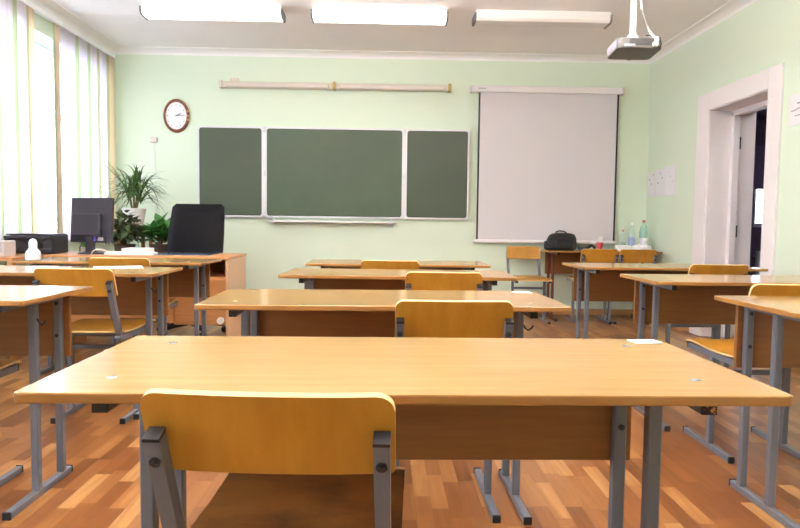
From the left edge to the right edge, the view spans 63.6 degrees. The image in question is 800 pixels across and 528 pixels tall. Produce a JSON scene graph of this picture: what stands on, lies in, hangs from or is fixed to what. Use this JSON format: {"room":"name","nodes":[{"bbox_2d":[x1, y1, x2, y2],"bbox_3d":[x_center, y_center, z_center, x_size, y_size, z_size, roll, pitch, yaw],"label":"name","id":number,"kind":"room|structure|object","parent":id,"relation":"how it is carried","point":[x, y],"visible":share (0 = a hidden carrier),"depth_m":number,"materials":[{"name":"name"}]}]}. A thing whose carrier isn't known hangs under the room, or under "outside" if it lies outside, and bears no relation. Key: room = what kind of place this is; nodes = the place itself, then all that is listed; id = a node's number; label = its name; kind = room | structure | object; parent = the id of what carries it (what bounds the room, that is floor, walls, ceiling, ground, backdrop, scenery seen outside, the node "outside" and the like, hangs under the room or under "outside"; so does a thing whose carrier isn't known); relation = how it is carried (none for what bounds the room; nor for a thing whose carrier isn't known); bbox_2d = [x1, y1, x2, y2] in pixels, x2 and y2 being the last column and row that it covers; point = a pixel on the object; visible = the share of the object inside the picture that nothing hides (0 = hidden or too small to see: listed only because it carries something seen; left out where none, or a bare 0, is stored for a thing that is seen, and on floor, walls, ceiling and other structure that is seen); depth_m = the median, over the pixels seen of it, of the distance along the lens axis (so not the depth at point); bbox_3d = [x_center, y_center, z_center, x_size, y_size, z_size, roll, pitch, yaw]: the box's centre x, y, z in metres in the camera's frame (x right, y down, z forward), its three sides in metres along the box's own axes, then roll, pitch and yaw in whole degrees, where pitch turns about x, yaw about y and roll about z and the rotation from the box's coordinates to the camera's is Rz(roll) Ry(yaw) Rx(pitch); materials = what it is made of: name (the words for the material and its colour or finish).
{"room":"classroom","nodes":[
{"label":"classroom","id":0,"kind":"room"},
{"bbox_2d":[0,0,116,265],"bbox_3d":[-3.172,-0.616,2.321,0.300,2.885,9.660,1,4,-1],"label":"wall","id":1,"kind":"structure","parent":0,"point":[43,28],"depth_m":5.86,"materials":[{"name":"green paint"}]},
{"bbox_2d":[35,43,63,233],"bbox_3d":[-3.235,-1.111,5.791,0.274,1.785,2.250,1,4,-1],"label":"window","id":2,"kind":"structure","parent":1,"relation":"in","point":[39,49],"depth_m":6.05,"materials":[{"name":"white plastic"}]},
{"bbox_2d":[0,0,62,239],"bbox_3d":[-3.042,-1.133,4.968,0.055,1.985,1.800,1,4,-1],"label":"vertical blind","id":3,"kind":"object","parent":2,"relation":"attached to","point":[18,129],"visible":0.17,"depth_m":5.18,"materials":[{"name":"white fabric"}]},
{"bbox_2d":[30,0,120,53],"bbox_3d":[-2.944,-2.026,2.239,0.122,0.055,9.660,1,4,-1],"label":"trim","id":4,"kind":"structure","parent":1,"relation":"attached to","point":[51,6],"depth_m":6.08,"materials":[{"name":"paint"}]},
{"bbox_2d":[60,22,115,241],"bbox_3d":[-3.077,-1.224,6.431,0.055,1.985,1.127,1,4,-1],"label":"vertical blind","id":5,"kind":"object","parent":1,"relation":"attached to","point":[87,68],"visible":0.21,"depth_m":6.28,"materials":[{"name":"white fabric"}]},
{"bbox_2d":[115,54,650,308],"bbox_3d":[-0.116,-0.888,7.318,6.650,2.885,0.200,1,4,-1],"label":"wall","id":6,"kind":"structure","parent":0,"point":[144,84],"depth_m":7.17,"materials":[{"name":"green paint"}]},
{"bbox_2d":[150,137,156,241],"bbox_3d":[-2.724,-0.609,7.158,0.075,1.585,0.030,1,4,-1],"label":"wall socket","id":7,"kind":"object","parent":6,"relation":"attached to","point":[152,139],"visible":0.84,"depth_m":7.11,"materials":[{"name":"beige plastic"}]},
{"bbox_2d":[163,99,189,132],"bbox_3d":[-2.459,-1.631,7.092,0.290,0.368,0.048,1,4,-1],"label":"wall clock","id":8,"kind":"object","parent":6,"relation":"attached to","point":[176,115],"visible":1,"depth_m":7.09,"materials":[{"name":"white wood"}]},
{"bbox_2d":[197,126,469,224],"bbox_3d":[-0.731,-0.979,7.138,3.000,1.074,0.120,1,4,-1],"label":"chalkboard","id":9,"kind":"object","parent":6,"relation":"attached to","point":[251,171],"visible":0.92,"depth_m":7.15,"materials":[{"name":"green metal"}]},
{"bbox_2d":[268,217,394,224],"bbox_3d":[-0.757,-0.476,7.168,1.400,0.066,0.120,1,4,-1],"label":"chalk tray","id":10,"kind":"object","parent":9,"relation":"on","point":[273,220],"depth_m":7.12,"materials":[{"name":"silver metal"}]},
{"bbox_2d":[219,80,450,92],"bbox_3d":[-0.704,-1.951,7.084,2.532,0.082,0.108,1,4,-1],"label":"lamp","id":11,"kind":"object","parent":6,"relation":"attached to","point":[334,86],"visible":1,"depth_m":7.05,"materials":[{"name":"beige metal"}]},
{"bbox_2d":[225,83,328,88],"bbox_3d":[-1.341,-1.949,7.043,1.125,0.043,0.040,1,4,-1],"label":"diffuser","id":12,"kind":"object","parent":11,"relation":"attached to","point":[227,85],"depth_m":7.03,"materials":[{"name":"beige plastic"}]},
{"bbox_2d":[339,84,444,90],"bbox_3d":[-0.084,-1.935,7.074,1.160,0.043,0.040,1,4,-1],"label":"diffuser","id":13,"kind":"object","parent":11,"relation":"attached to","point":[370,87],"depth_m":7.06,"materials":[{"name":"beige plastic"}]},
{"bbox_2d":[115,46,650,63],"bbox_3d":[-0.155,-2.291,7.069,5.930,0.055,0.122,1,4,-1],"label":"trim","id":14,"kind":"structure","parent":6,"relation":"attached to","point":[144,50],"depth_m":7.08,"materials":[{"name":"paint"}]},
{"bbox_2d":[470,85,624,243],"bbox_3d":[1.622,-1.097,7.193,1.705,1.730,0.102,1,4,-1],"label":"projection screen","id":15,"kind":"object","parent":6,"relation":"attached to","point":[547,159],"visible":0.99,"depth_m":7.18,"materials":[{"name":"white fabric"}]},
{"bbox_2d":[538,309,632,314],"bbox_3d":[-0.190,0.523,7.295,5.930,0.070,0.018,1,4,-1],"label":"baseboard","id":16,"kind":"structure","parent":6,"relation":"attached to","point":[591,311],"depth_m":7.35,"materials":[{"name":"brown wood"}]},
{"bbox_2d":[54,0,730,54],"bbox_3d":[0.020,-2.097,2.306,6.650,0.150,10.060,1,4,-1],"label":"ceiling","id":17,"kind":"structure","parent":0,"point":[121,21],"depth_m":6.19,"materials":[{"name":"paint"}]},
{"bbox_2d":[139,3,285,22],"bbox_3d":[-1.632,-2.201,5.662,1.224,0.096,0.206,1,4,-1],"label":"ceiling lamp","id":18,"kind":"object","parent":17,"relation":"attached to","point":[171,11],"visible":1,"depth_m":5.58,"materials":[{"name":"white plastic"}]},
{"bbox_2d":[311,6,448,25],"bbox_3d":[-0.178,-2.186,5.698,1.194,0.096,0.206,1,4,-1],"label":"ceiling lamp","id":19,"kind":"object","parent":17,"relation":"attached to","point":[323,14],"visible":1,"depth_m":5.61,"materials":[{"name":"white plastic"}]},
{"bbox_2d":[472,9,612,28],"bbox_3d":[1.254,-2.171,5.733,1.209,0.096,0.206,1,4,-1],"label":"ceiling lamp","id":20,"kind":"object","parent":17,"relation":"attached to","point":[526,18],"visible":1,"depth_m":5.65,"materials":[{"name":"white plastic"}]},
{"bbox_2d":[607,0,661,59],"bbox_3d":[1.536,-1.743,4.204,0.292,0.754,0.284,1,4,-1],"label":"projector","id":21,"kind":"object","parent":17,"relation":"hanging from","point":[631,47],"visible":1,"depth_m":4.18,"materials":[{"name":"grey plastic"}]},
{"bbox_2d":[0,315,799,527],"bbox_3d":[-0.016,0.917,2.492,6.650,0.120,10.060,1,4,-1],"label":"floor","id":22,"kind":"structure","parent":0,"point":[102,489],"depth_m":2.57,"materials":[{"name":"laminate"}]},
{"bbox_2d":[0,360,22,486],"bbox_3d":[-1.681,0.465,2.273,0.384,0.769,0.581,1,4,-1],"label":"chair","id":23,"kind":"object","parent":22,"relation":"on","point":[7,367],"visible":1,"depth_m":2.49,"materials":[{"name":"grey paint"}]},
{"bbox_2d":[0,251,75,359],"bbox_3d":[-2.827,0.300,4.882,0.375,0.750,1.000,1,4,-1],"label":"side table","id":24,"kind":"object","parent":22,"relation":"on","point":[8,259],"visible":0.18,"depth_m":4.42,"materials":[{"name":"red wood"}]},
{"bbox_2d":[0,240,15,256],"bbox_3d":[-2.835,-0.111,4.559,0.155,0.110,0.152,1,4,-1],"label":"box","id":25,"kind":"object","parent":24,"relation":"on","point":[7,247],"visible":1,"depth_m":4.54,"materials":[{"name":"beige cardboard"}]},
{"bbox_2d":[3,233,67,253],"bbox_3d":[-2.828,-0.160,5.003,0.360,0.152,0.300,1,4,-1],"label":"printer","id":26,"kind":"object","parent":24,"relation":"on","point":[48,243],"visible":0.73,"depth_m":4.90,"materials":[{"name":"grey plastic"}]},
{"bbox_2d":[0,285,91,520],"bbox_3d":[-1.811,0.470,2.312,1.200,0.751,0.503,1,4,-1],"label":"school desk","id":27,"kind":"object","parent":22,"relation":"on","point":[35,321],"visible":0.98,"depth_m":2.48,"materials":[{"name":"grey paint"}]},
{"bbox_2d":[0,265,182,419],"bbox_3d":[-1.831,0.401,3.430,1.200,0.751,0.503,1,4,-1],"label":"school desk","id":28,"kind":"object","parent":22,"relation":"on","point":[141,291],"visible":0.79,"depth_m":3.62,"materials":[{"name":"grey paint"}]},
{"bbox_2d":[93,266,142,268],"bbox_3d":[-1.564,0.018,3.582,0.250,0.001,0.210,-1,4,-25],"label":"paper sheet","id":29,"kind":"object","parent":28,"relation":"on","point":[108,267],"visible":0.86,"depth_m":3.57,"materials":[{"name":"white paper"}]},
{"bbox_2d":[31,268,155,423],"bbox_3d":[-1.549,0.394,3.324,0.384,0.784,0.581,1,4,-1],"label":"chair","id":30,"kind":"object","parent":22,"relation":"on","point":[102,281],"visible":0.66,"depth_m":3.11,"materials":[{"name":"grey paint"}]},
{"bbox_2d":[10,257,220,374],"bbox_3d":[-1.861,0.345,4.328,1.200,0.751,0.503,1,4,-1],"label":"school desk","id":31,"kind":"object","parent":22,"relation":"on","point":[193,280],"visible":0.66,"depth_m":4.48,"materials":[{"name":"grey paint"}]},
{"bbox_2d":[25,239,41,260],"bbox_3d":[-2.336,-0.092,4.107,0.092,0.139,0.091,1,4,-1],"label":"ornament","id":32,"kind":"object","parent":31,"relation":"on","point":[32,254],"visible":1,"depth_m":4.08,"materials":[{"name":"white ceramic"}]},
{"bbox_2d":[88,257,178,343],"bbox_3d":[-1.734,0.335,4.238,0.384,0.784,0.581,1,4,-1],"label":"chair","id":33,"kind":"object","parent":22,"relation":"on","point":[93,261],"visible":0.22,"depth_m":3.95,"materials":[{"name":"grey paint"}]},
{"bbox_2d":[117,225,152,247],"bbox_3d":[-2.768,0.077,6.746,0.290,0.965,0.255,1,4,-1],"label":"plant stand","id":34,"kind":"object","parent":22,"relation":"on","point":[150,242],"visible":0.03,"depth_m":6.61,"materials":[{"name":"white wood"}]},
{"bbox_2d":[99,159,171,224],"bbox_3d":[-2.693,-0.753,6.670,0.688,0.705,0.751,1,4,-1],"label":"plant","id":35,"kind":"object","parent":34,"relation":"on","point":[133,191],"visible":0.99,"depth_m":6.65,"materials":[{"name":"green plant"}]},
{"bbox_2d":[44,252,246,343],"bbox_3d":[-1.954,0.297,5.088,1.350,0.750,0.630,1,4,-1],"label":"desk","id":36,"kind":"object","parent":22,"relation":"on","point":[230,272],"visible":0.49,"depth_m":4.81,"materials":[{"name":"red wood"}]},
{"bbox_2d":[79,242,85,251],"bbox_3d":[-2.547,-0.156,5.263,0.152,0.118,0.154,-2,5,-39],"label":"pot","id":37,"kind":"object","parent":36,"relation":"on","point":[83,249],"visible":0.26,"depth_m":5.22,"materials":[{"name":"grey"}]},
{"bbox_2d":[70,198,113,253],"bbox_3d":[-2.396,-0.297,5.015,0.380,0.435,0.170,2,4,17],"label":"computer monitor","id":38,"kind":"object","parent":36,"relation":"on","point":[92,219],"visible":0.94,"depth_m":4.98,"materials":[{"name":"grey plastic"}]},
{"bbox_2d":[91,249,112,254],"bbox_3d":[-2.257,-0.093,4.868,0.163,0.047,0.045,0,4,-5],"label":"cable","id":39,"kind":"object","parent":36,"relation":"on","point":[95,249],"visible":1,"depth_m":4.86,"materials":[{"name":"white plastic"}]},
{"bbox_2d":[104,251,157,254],"bbox_3d":[-2.072,-0.084,4.974,0.360,0.023,0.140,0,4,-7],"label":"keyboard","id":40,"kind":"object","parent":36,"relation":"on","point":[112,252],"visible":0.98,"depth_m":4.92,"materials":[{"name":"white plastic"}]},
{"bbox_2d":[121,247,153,250],"bbox_3d":[-2.129,-0.111,5.244,0.200,0.039,0.180,1,4,-1],"label":"paper stack","id":41,"kind":"object","parent":36,"relation":"on","point":[130,248],"visible":0.56,"depth_m":5.15,"materials":[{"name":"white paper"}]},
{"bbox_2d":[154,252,220,255],"bbox_3d":[-1.706,-0.081,5.125,0.480,0.005,0.360,1,4,-1],"label":"sheet","id":42,"kind":"object","parent":36,"relation":"on","point":[160,253],"visible":0.95,"depth_m":5.10,"materials":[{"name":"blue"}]},
{"bbox_2d":[210,271,225,278],"bbox_3d":[-1.490,0.088,5.091,0.375,0.018,0.560,1,4,-1],"label":"shelf","id":43,"kind":"object","parent":36,"relation":"attached to","point":[213,274],"depth_m":5.01,"materials":[{"name":"red wood"}]},
{"bbox_2d":[157,204,225,335],"bbox_3d":[-1.886,0.043,5.780,0.638,1.175,0.681,1,4,-1],"label":"office chair","id":44,"kind":"object","parent":22,"relation":"on","point":[195,228],"visible":0.34,"depth_m":5.94,"materials":[{"name":"black leather"}]},
{"bbox_2d":[140,388,404,527],"bbox_3d":[-0.189,0.548,1.213,0.384,0.769,0.581,1,4,2],"label":"chair","id":45,"kind":"object","parent":22,"relation":"on","point":[291,460],"visible":1,"depth_m":0.95,"materials":[{"name":"brown wood"}]},
{"bbox_2d":[194,289,570,524],"bbox_3d":[-0.062,0.491,2.316,1.200,0.751,0.503,1,4,-2],"label":"school desk","id":46,"kind":"object","parent":22,"relation":"on","point":[264,312],"visible":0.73,"depth_m":2.36,"materials":[{"name":"grey paint"}]},
{"bbox_2d":[361,260,418,269],"bbox_3d":[-0.074,0.349,4.369,0.384,0.780,0.581,1,4,-1],"label":"chair","id":47,"kind":"object","parent":22,"relation":"on","point":[365,264],"visible":0.13,"depth_m":4.07,"materials":[{"name":"grey paint"}]},
{"bbox_2d":[278,268,517,290],"bbox_3d":[-0.014,0.419,3.485,1.200,0.751,0.503,1,4,0],"label":"school desk","id":48,"kind":"object","parent":22,"relation":"on","point":[312,278],"visible":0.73,"depth_m":3.54,"materials":[{"name":"grey paint"}]},
{"bbox_2d":[305,259,490,269],"bbox_3d":[-0.023,0.361,4.418,1.200,0.751,0.503,1,4,-1],"label":"school desk","id":49,"kind":"object","parent":22,"relation":"on","point":[324,263],"visible":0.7,"depth_m":4.29,"materials":[{"name":"grey paint"}]},
{"bbox_2d":[14,336,792,527],"bbox_3d":[0.004,0.557,1.257,1.200,0.751,0.503,1,4,-2],"label":"school desk","id":50,"kind":"object","parent":22,"relation":"on","point":[453,398],"visible":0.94,"depth_m":1.23,"materials":[{"name":"brown wood"}]},
{"bbox_2d":[627,339,662,343],"bbox_3d":[0.552,0.175,1.457,0.062,0.002,0.045,0,4,-4],"label":"paper slip","id":51,"kind":"object","parent":50,"relation":"on","point":[636,341],"visible":1,"depth_m":1.45,"materials":[{"name":"white paper"}]},
{"bbox_2d":[635,340,653,341],"bbox_3d":[0.551,0.174,1.458,0.046,0.001,0.013,0,4,-4],"label":"print","id":52,"kind":"object","parent":51,"relation":"on","point":[635,340],"depth_m":1.46,"materials":[{"name":"grey paper"}]},
{"bbox_2d":[405,272,482,290],"bbox_3d":[0.200,0.412,3.367,0.384,0.784,0.581,1,4,-1],"label":"chair","id":53,"kind":"object","parent":22,"relation":"on","point":[461,281],"visible":0.25,"depth_m":3.08,"materials":[{"name":"grey paint"}]},
{"bbox_2d":[395,299,513,522],"bbox_3d":[0.157,0.482,2.303,0.384,0.775,0.581,1,4,-2],"label":"chair","id":54,"kind":"object","parent":22,"relation":"on","point":[413,318],"visible":0.54,"depth_m":2.02,"materials":[{"name":"grey paint"}]},
{"bbox_2d":[506,246,551,324],"bbox_3d":[1.359,0.212,6.871,0.384,0.780,0.581,1,4,-1],"label":"chair","id":55,"kind":"object","parent":22,"relation":"on","point":[512,252],"visible":0.87,"depth_m":7.07,"materials":[{"name":"grey paint"}]},
{"bbox_2d":[565,249,618,323],"bbox_3d":[2.006,0.223,6.786,0.384,0.784,0.581,1,4,-1],"label":"chair","id":56,"kind":"object","parent":22,"relation":"on","point":[587,255],"visible":0.68,"depth_m":6.52,"materials":[{"name":"grey paint"}]},
{"bbox_2d":[540,249,662,320],"bbox_3d":[2.146,0.227,7.012,1.200,0.751,0.503,1,4,-1],"label":"school desk","id":57,"kind":"object","parent":22,"relation":"on","point":[554,259],"visible":0.47,"depth_m":7.19,"materials":[{"name":"brown wood"}]},
{"bbox_2d":[544,230,595,249],"bbox_3d":[1.840,-0.257,6.963,0.551,0.214,0.202,1,4,-1],"label":"camera bag","id":58,"kind":"object","parent":57,"relation":"on","point":[555,241],"visible":0.99,"depth_m":6.88,"materials":[{"name":"black fabric"}]},
{"bbox_2d":[596,242,602,248],"bbox_3d":[2.153,-0.189,6.955,0.072,0.088,0.071,1,4,-1],"label":"plastic cup","id":59,"kind":"object","parent":57,"relation":"on","point":[599,244],"visible":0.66,"depth_m":6.93,"materials":[{"name":"red plastic"}]},
{"bbox_2d":[597,236,603,241],"bbox_3d":[2.154,-0.248,6.952,0.076,0.100,0.075,1,4,-1],"label":"paper cup","id":60,"kind":"object","parent":59,"relation":"in","point":[599,238],"visible":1,"depth_m":6.92,"materials":[{"name":"white"}]},
{"bbox_2d":[615,245,630,250],"bbox_3d":[2.397,-0.171,6.932,0.150,0.060,0.100,1,4,-1],"label":"bundle","id":61,"kind":"object","parent":57,"relation":"on","point":[618,247],"visible":0.61,"depth_m":6.88,"materials":[{"name":"white"}]},
{"bbox_2d":[628,223,634,244],"bbox_3d":[2.526,-0.295,7.028,0.073,0.300,0.073,1,4,-1],"label":"water bottle","id":62,"kind":"object","parent":57,"relation":"on","point":[631,240],"visible":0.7,"depth_m":7.00,"materials":[{"name":"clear plastic"}]},
{"bbox_2d":[631,244,650,248],"bbox_3d":[2.581,-0.176,6.914,0.225,0.078,0.106,1,4,-1],"label":"napkins","id":63,"kind":"object","parent":57,"relation":"on","point":[638,246],"visible":0.52,"depth_m":6.88,"materials":[{"name":"white paper"}]},
{"bbox_2d":[639,220,647,244],"bbox_3d":[2.646,-0.310,7.010,0.094,0.335,0.093,1,4,-1],"label":"water bottle","id":64,"kind":"object","parent":57,"relation":"on","point":[644,241],"visible":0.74,"depth_m":6.98,"materials":[{"name":"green plastic"}]},
{"bbox_2d":[600,249,656,324],"bbox_3d":[2.396,0.227,6.796,0.384,0.784,0.581,1,4,-1],"label":"chair","id":65,"kind":"object","parent":22,"relation":"on","point":[626,255],"visible":0.6,"depth_m":6.52,"materials":[{"name":"grey paint"}]},
{"bbox_2d":[562,262,767,368],"bbox_3d":[1.758,0.384,4.397,1.200,0.751,0.503,1,4,-1],"label":"school desk","id":66,"kind":"object","parent":22,"relation":"on","point":[591,281],"visible":0.42,"depth_m":4.57,"materials":[{"name":"grey paint"}]},
{"bbox_2d":[665,264,748,363],"bbox_3d":[1.973,0.377,4.290,0.384,0.784,0.581,1,4,-1],"label":"chair","id":67,"kind":"object","parent":22,"relation":"on","point":[700,269],"visible":0.23,"depth_m":4.00,"materials":[{"name":"grey paint"}]},
{"bbox_2d":[620,274,799,431],"bbox_3d":[1.814,0.449,3.360,1.200,0.751,0.503,1,4,-1],"label":"school desk","id":68,"kind":"object","parent":22,"relation":"on","point":[658,298],"visible":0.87,"depth_m":3.54,"materials":[{"name":"grey paint"}]},
{"bbox_2d":[683,284,799,463],"bbox_3d":[1.594,0.457,2.892,0.384,0.788,0.581,1,4,-1],"label":"chair","id":69,"kind":"object","parent":22,"relation":"on","point":[722,350],"visible":0.48,"depth_m":2.93,"materials":[{"name":"grey paint"}]},
{"bbox_2d":[714,295,799,527],"bbox_3d":[1.807,0.516,2.277,1.200,0.751,0.503,1,4,-2],"label":"school desk","id":70,"kind":"object","parent":22,"relation":"on","point":[767,328],"visible":0.99,"depth_m":2.42,"materials":[{"name":"grey paint"}]},
{"bbox_3d":[-2.642,0.262,6.422,0.760,0.640,0.390,1,4,-1],"label":"plant stand","id":71,"kind":"object","parent":22,"relation":"on","visible":0},
{"bbox_2d":[102,208,146,250],"bbox_3d":[-2.728,-0.305,6.375,0.492,0.494,0.398,1,4,-1],"label":"bushy plant","id":72,"kind":"object","parent":71,"relation":"on","point":[125,234],"visible":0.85,"depth_m":6.32,"materials":[{"name":"green plant"}]},
{"bbox_2d":[138,211,169,251],"bbox_3d":[-2.367,-0.289,6.407,0.498,0.468,0.451,1,4,-1],"label":"plant","id":73,"kind":"object","parent":71,"relation":"on","point":[159,223],"visible":0.71,"depth_m":6.33,"materials":[{"name":"green plant"}]},
{"bbox_2d":[628,234,634,244],"bbox_3d":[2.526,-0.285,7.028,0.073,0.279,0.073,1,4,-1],"label":"label","id":74,"kind":"object","parent":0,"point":[631,240],"depth_m":7.00,"materials":[{"name":"blue paper"}]},
{"bbox_2d":[645,0,799,275],"bbox_3d":[3.116,-0.550,2.476,0.420,2.885,9.660,1,4,-1],"label":"wall","id":75,"kind":"structure","parent":0,"point":[765,34],"depth_m":5.87,"materials":[{"name":"green paint"}]},
{"bbox_2d":[647,165,675,196],"bbox_3d":[2.798,-0.882,6.920,0.004,0.302,0.685,1,4,-1],"label":"papers","id":76,"kind":"object","parent":75,"relation":"attached to","point":[661,182],"visible":1,"depth_m":6.88,"materials":[{"name":"white paper"}]},
{"bbox_2d":[649,0,756,63],"bbox_3d":[2.862,-1.965,2.382,0.122,0.055,9.660,1,4,-1],"label":"trim","id":77,"kind":"structure","parent":75,"relation":"attached to","point":[732,7],"depth_m":5.94,"materials":[{"name":"paint"}]},
{"bbox_2d":[689,63,783,337],"bbox_3d":[3.029,-0.415,5.506,0.442,2.240,1.285,1,4,-1],"label":"door frame","id":78,"kind":"structure","parent":75,"relation":"in","point":[726,118],"depth_m":5.89,"materials":[{"name":"white paint"}]},
{"bbox_2d":[675,327,799,371],"bbox_3d":[2.880,0.853,2.549,0.018,0.070,9.642,1,4,-1],"label":"baseboard","id":79,"kind":"structure","parent":75,"relation":"attached to","point":[686,329],"depth_m":6.26,"materials":[{"name":"brown wood"}]},
{"bbox_2d":[789,94,799,126],"bbox_3d":[2.858,-1.103,4.518,0.008,0.220,0.415,1,4,-1],"label":"notice","id":80,"kind":"object","parent":75,"relation":"attached to","point":[794,114],"visible":1,"depth_m":4.67,"materials":[{"name":"white paper"}]},
{"bbox_2d":[749,119,766,274],"bbox_3d":[4.751,-0.912,10.155,3.220,2.700,0.150,1,4,-1],"label":"wall","id":81,"kind":"structure","parent":0,"point":[760,137],"depth_m":10.11,"materials":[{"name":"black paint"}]},
{"bbox_2d":[753,251,760,274],"bbox_3d":[5.883,0.026,10.104,0.660,0.460,0.118,1,4,-1],"label":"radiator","id":82,"kind":"object","parent":81,"relation":"attached to","point":[756,255],"visible":0.08,"depth_m":10.04,"materials":[{"name":"white metal"}]},
{"bbox_2d":[753,189,761,226],"bbox_3d":[5.894,-1.165,10.166,0.700,1.170,0.050,1,4,-1],"label":"window","id":83,"kind":"structure","parent":81,"relation":"in","point":[754,223],"depth_m":10.16,"materials":[{"name":"white plastic"}]},
{"bbox_2d":[754,145,764,188],"bbox_3d":[5.900,-1.503,10.046,0.760,0.680,0.010,1,4,-1],"label":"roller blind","id":84,"kind":"object","parent":81,"relation":"attached to","point":[760,149],"visible":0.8,"depth_m":10.03,"materials":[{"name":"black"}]},
{"bbox_2d":[756,108,766,118],"bbox_3d":[4.851,-2.119,6.599,3.220,0.150,6.800,1,4,-1],"label":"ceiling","id":85,"kind":"structure","parent":0,"point":[762,114],"depth_m":9.59,"materials":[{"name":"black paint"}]},
{"label":"outside","id":86,"kind":"structure","parent":0,"visible":0},
{"bbox_3d":[-83.344,-0.091,68.148,156.730,0.200,260.000,1,4,-1],"label":"ground","id":87,"kind":"structure","parent":86,"visible":0},
{"bbox_2d":[38,200,63,227],"bbox_3d":[-71.001,-7.805,124.040,32.000,8.600,12.100,1,4,-1],"label":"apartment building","id":88,"kind":"structure","parent":87,"relation":"on","point":[47,211],"depth_m":118.12,"materials":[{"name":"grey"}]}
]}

